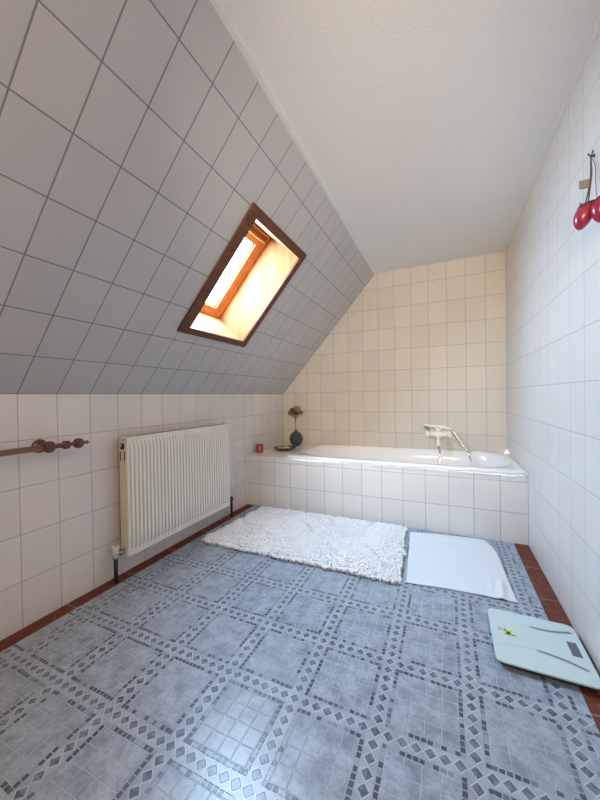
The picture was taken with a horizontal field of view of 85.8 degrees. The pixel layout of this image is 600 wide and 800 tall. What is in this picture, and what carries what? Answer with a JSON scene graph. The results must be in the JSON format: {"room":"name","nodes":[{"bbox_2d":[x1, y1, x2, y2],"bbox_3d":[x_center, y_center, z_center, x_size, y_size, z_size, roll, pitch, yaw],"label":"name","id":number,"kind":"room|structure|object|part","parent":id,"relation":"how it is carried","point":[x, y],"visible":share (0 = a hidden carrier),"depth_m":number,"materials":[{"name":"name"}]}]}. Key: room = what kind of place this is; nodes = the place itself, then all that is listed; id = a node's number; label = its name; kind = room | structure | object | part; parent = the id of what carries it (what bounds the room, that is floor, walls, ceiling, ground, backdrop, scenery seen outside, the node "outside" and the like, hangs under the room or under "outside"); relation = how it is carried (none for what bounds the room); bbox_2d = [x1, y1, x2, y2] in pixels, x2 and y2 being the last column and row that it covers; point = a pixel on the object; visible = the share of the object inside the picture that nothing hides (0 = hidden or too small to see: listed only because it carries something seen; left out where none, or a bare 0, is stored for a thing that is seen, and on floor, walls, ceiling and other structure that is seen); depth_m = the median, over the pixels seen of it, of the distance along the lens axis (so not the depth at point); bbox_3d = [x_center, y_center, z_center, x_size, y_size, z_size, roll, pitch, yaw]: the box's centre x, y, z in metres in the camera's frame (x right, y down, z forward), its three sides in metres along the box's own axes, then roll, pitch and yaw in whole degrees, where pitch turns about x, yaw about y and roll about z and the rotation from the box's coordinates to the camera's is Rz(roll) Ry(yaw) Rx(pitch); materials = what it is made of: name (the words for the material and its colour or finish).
{"room":"bathroom","nodes":[
{"label":"bathroom","id":0,"kind":"room"},
{"bbox_2d":[0,394,283,640],"bbox_3d":[-1.083,0.485,1.657,0.100,1.029,4.189,-1,1,24],"label":"wall","id":1,"kind":"structure","parent":0,"point":[60,509],"depth_m":1.56,"materials":[{"name":"tile"}]},
{"bbox_2d":[0,438,88,456],"bbox_3d":[-1.292,0.209,0.953,0.105,0.060,1.289,-1,1,24],"label":"towel rail","id":2,"kind":"object","parent":1,"relation":"attached to","point":[40,445],"visible":1,"depth_m":1.36,"materials":[{"name":"brown wood"}]},
{"bbox_3d":[-1.266,0.208,0.943,0.025,0.025,0.947,-1,1,24],"label":"rod","id":3,"kind":"part","parent":2,"relation":"part of","materials":[{"name":"brown wood"}]},
{"bbox_2d":[0,504,253,651],"bbox_3d":[-0.995,0.975,1.626,0.076,0.048,4.189,-1,1,24],"label":"trim","id":4,"kind":"structure","parent":1,"relation":"attached to","point":[37,625],"depth_m":1.61,"materials":[{"name":"brown tile"}]},
{"bbox_2d":[111,424,232,583],"bbox_3d":[-0.757,0.565,2.123,0.106,0.752,1.025,-1,1,24],"label":"radiator","id":5,"kind":"object","parent":1,"relation":"attached to","point":[171,481],"visible":1,"depth_m":1.94,"materials":[{"name":"metal"}]},
{"bbox_3d":[-0.956,0.777,1.674,0.037,0.042,0.037,-1,1,24],"label":"valve knob","id":6,"kind":"part","parent":5,"relation":"part of","materials":[{"name":"plastic"}]},
{"bbox_3d":[-0.728,0.504,2.094,0.027,0.620,0.846,-1,1,24],"label":"panel","id":7,"kind":"part","parent":5,"relation":"part of","materials":[{"name":"metal"}]},
{"bbox_2d":[0,0,373,393],"bbox_3d":[-0.683,-0.712,1.455,1.252,1.358,4.189,-1,1,24],"label":"wall","id":8,"kind":"structure","parent":0,"point":[138,137],"depth_m":1.19,"materials":[{"name":"tile"}]},
{"bbox_2d":[177,202,306,346],"bbox_3d":[-0.409,-0.748,1.967,0.720,0.746,0.631,-1,1,24],"label":"window","id":9,"kind":"structure","parent":8,"relation":"in","point":[272,259],"depth_m":2.15,"materials":[{"name":"brown wood"}]},
{"bbox_3d":[-0.510,-0.847,2.018,0.416,0.463,0.437,-1,1,24],"label":"sash","id":10,"kind":"part","parent":9,"relation":"part of","materials":[{"name":"brown wood"}]},
{"bbox_3d":[-0.513,-0.849,2.020,0.488,0.541,0.536,-1,1,24],"label":"frame","id":11,"kind":"part","parent":9,"relation":"part of","materials":[{"name":"brown wood"}]},
{"bbox_2d":[210,0,376,274],"bbox_3d":[-0.139,-1.177,1.200,0.024,0.010,4.189,-1,1,24],"label":"trim","id":12,"kind":"structure","parent":8,"relation":"attached to","point":[217,5],"depth_m":1.28,"materials":[{"name":"white paint"}]},
{"bbox_2d":[0,505,599,799],"bbox_3d":[-0.234,0.970,0.876,1.929,0.050,3.450,-1,1,24],"label":"floor","id":13,"kind":"structure","parent":0,"point":[208,672],"depth_m":1.02,"materials":[{"name":"tile"}]},
{"bbox_2d":[201,506,408,584],"bbox_3d":[0.066,0.906,2.192,1.286,0.039,0.769,-1,1,24],"label":"bath mat","id":14,"kind":"object","parent":13,"relation":"on","point":[374,550],"visible":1,"depth_m":2.07,"materials":[{"name":"white fabric"}]},
{"bbox_2d":[246,444,527,544],"bbox_3d":[0.626,0.693,2.780,2.084,0.436,0.737,-1,1,24],"label":"surround","id":15,"kind":"object","parent":13,"relation":"on","point":[491,506],"visible":0.82,"depth_m":2.34,"materials":[{"name":"tile"}]},
{"bbox_2d":[256,444,262,452],"bbox_3d":[-0.372,0.449,2.998,0.070,0.078,0.070,-1,1,24],"label":"candle holder","id":16,"kind":"object","parent":15,"relation":"on","point":[259,447],"visible":1,"depth_m":2.97,"materials":[{"name":"glass"}]},
{"bbox_2d":[273,445,295,450],"bbox_3d":[-0.150,0.470,3.134,0.224,0.027,0.224,-1,1,24],"label":"shallow dish","id":17,"kind":"object","parent":15,"relation":"on","point":[275,447],"visible":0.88,"depth_m":3.15,"materials":[{"name":"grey ceramic"}]},
{"bbox_2d":[289,429,302,445],"bbox_3d":[-0.042,0.394,3.391,0.142,0.170,0.142,-1,1,24],"label":"bud vase","id":18,"kind":"object","parent":15,"relation":"on","point":[296,438],"visible":0.99,"depth_m":3.34,"materials":[{"name":"grey ceramic"}]},
{"bbox_2d":[288,406,302,425],"bbox_3d":[-0.053,0.219,3.385,0.170,0.320,0.106,-1,1,24],"label":"bunch","id":19,"kind":"object","parent":18,"relation":"in","point":[297,411],"visible":0.98,"depth_m":3.36,"materials":[{"name":"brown plant"}]},
{"bbox_2d":[286,443,526,475],"bbox_3d":[0.799,0.642,2.694,1.696,0.387,0.752,-1,1,24],"label":"bathtub","id":20,"kind":"object","parent":15,"relation":"in","point":[456,460],"visible":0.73,"depth_m":2.76,"materials":[{"name":"white ceramic"}]},
{"bbox_2d":[406,532,517,602],"bbox_3d":[0.882,0.906,1.852,0.492,0.022,0.669,-1,1,21],"label":"towel","id":21,"kind":"object","parent":13,"relation":"on","point":[456,563],"visible":1,"depth_m":1.77,"materials":[{"name":"white fabric"}]},
{"bbox_2d":[488,608,599,690],"bbox_3d":[0.879,0.910,1.198,0.294,0.029,0.306,-1,1,25],"label":"bathroom scale","id":22,"kind":"object","parent":13,"relation":"on","point":[548,649],"visible":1,"depth_m":1.16,"materials":[{"name":"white glass"}]},
{"bbox_2d":[283,252,507,452],"bbox_3d":[0.787,-0.132,3.154,2.285,2.172,0.100,-1,1,24],"label":"wall","id":23,"kind":"structure","parent":0,"point":[418,346],"depth_m":2.97,"materials":[{"name":"tile"}]},
{"bbox_2d":[426,428,451,445],"bbox_3d":[1.203,0.312,2.808,0.208,0.155,0.202,-1,1,24],"label":"mixer","id":24,"kind":"object","parent":23,"relation":"attached to","point":[438,434],"visible":1,"depth_m":2.81,"materials":[{"name":"beige metal"}]},
{"bbox_3d":[1.190,0.344,2.779,0.036,0.091,0.136,-1,1,24],"label":"spout","id":25,"kind":"part","parent":24,"relation":"part of","materials":[{"name":"beige metal"}]},
{"bbox_2d":[423,424,473,465],"bbox_3d":[1.240,0.508,2.723,0.208,0.598,0.414,-2,1,-44],"label":"shower","id":26,"kind":"object","parent":24,"relation":"attached to","point":[426,426],"visible":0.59,"depth_m":2.76,"materials":[{"name":"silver metal"}]},
{"bbox_3d":[1.228,0.240,2.813,0.164,0.048,0.027,-1,1,24],"label":"handle","id":27,"kind":"part","parent":26,"relation":"part of","materials":[{"name":"beige metal"}]},
{"bbox_2d":[220,0,599,272],"bbox_3d":[0.405,-1.239,1.008,1.190,0.100,4.289,-1,1,24],"label":"ceiling","id":28,"kind":"structure","parent":0,"point":[430,125],"depth_m":1.28,"materials":[{"name":"paint"}]},
{"bbox_2d":[506,30,599,674],"bbox_3d":[0.899,-0.107,0.750,0.100,2.172,4.189,-1,1,24],"label":"wall","id":29,"kind":"structure","parent":0,"point":[553,267],"depth_m":1.38,"materials":[{"name":"tile"}]},
{"bbox_2d":[504,20,599,252],"bbox_3d":[0.832,-1.188,0.761,0.009,0.009,4.189,-1,1,24],"label":"trim","id":30,"kind":"structure","parent":29,"relation":"attached to","point":[597,29],"depth_m":1.35,"materials":[{"name":"white paint"}]},
{"bbox_2d":[514,543,599,732],"bbox_3d":[0.834,0.955,0.799,0.080,0.048,4.189,-1,1,24],"label":"trim","id":31,"kind":"structure","parent":29,"relation":"attached to","point":[550,603],"depth_m":1.48,"materials":[{"name":"brown tile"}]},
{"bbox_3d":[0.977,-0.823,1.082,0.017,0.021,0.021,-1,1,24],"label":"wall hook","id":32,"kind":"object","parent":29,"relation":"attached to","visible":0},
{"bbox_2d":[573,156,599,230],"bbox_3d":[0.923,-0.681,1.040,0.075,0.271,0.136,-1,1,24],"label":"hanging ornament","id":33,"kind":"object","parent":32,"relation":"hanging from","point":[585,212],"visible":1,"depth_m":1.03,"materials":[{"name":"red paint"}]},
{"bbox_3d":[0.944,-0.721,1.057,0.094,0.194,0.014,-1,1,-40],"label":"cord","id":34,"kind":"part","parent":33,"relation":"part of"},
{"bbox_3d":[0.955,-0.720,1.045,0.007,0.194,0.097,-1,1,33],"label":"thin cord","id":35,"kind":"part","parent":33,"relation":"part of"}
]}

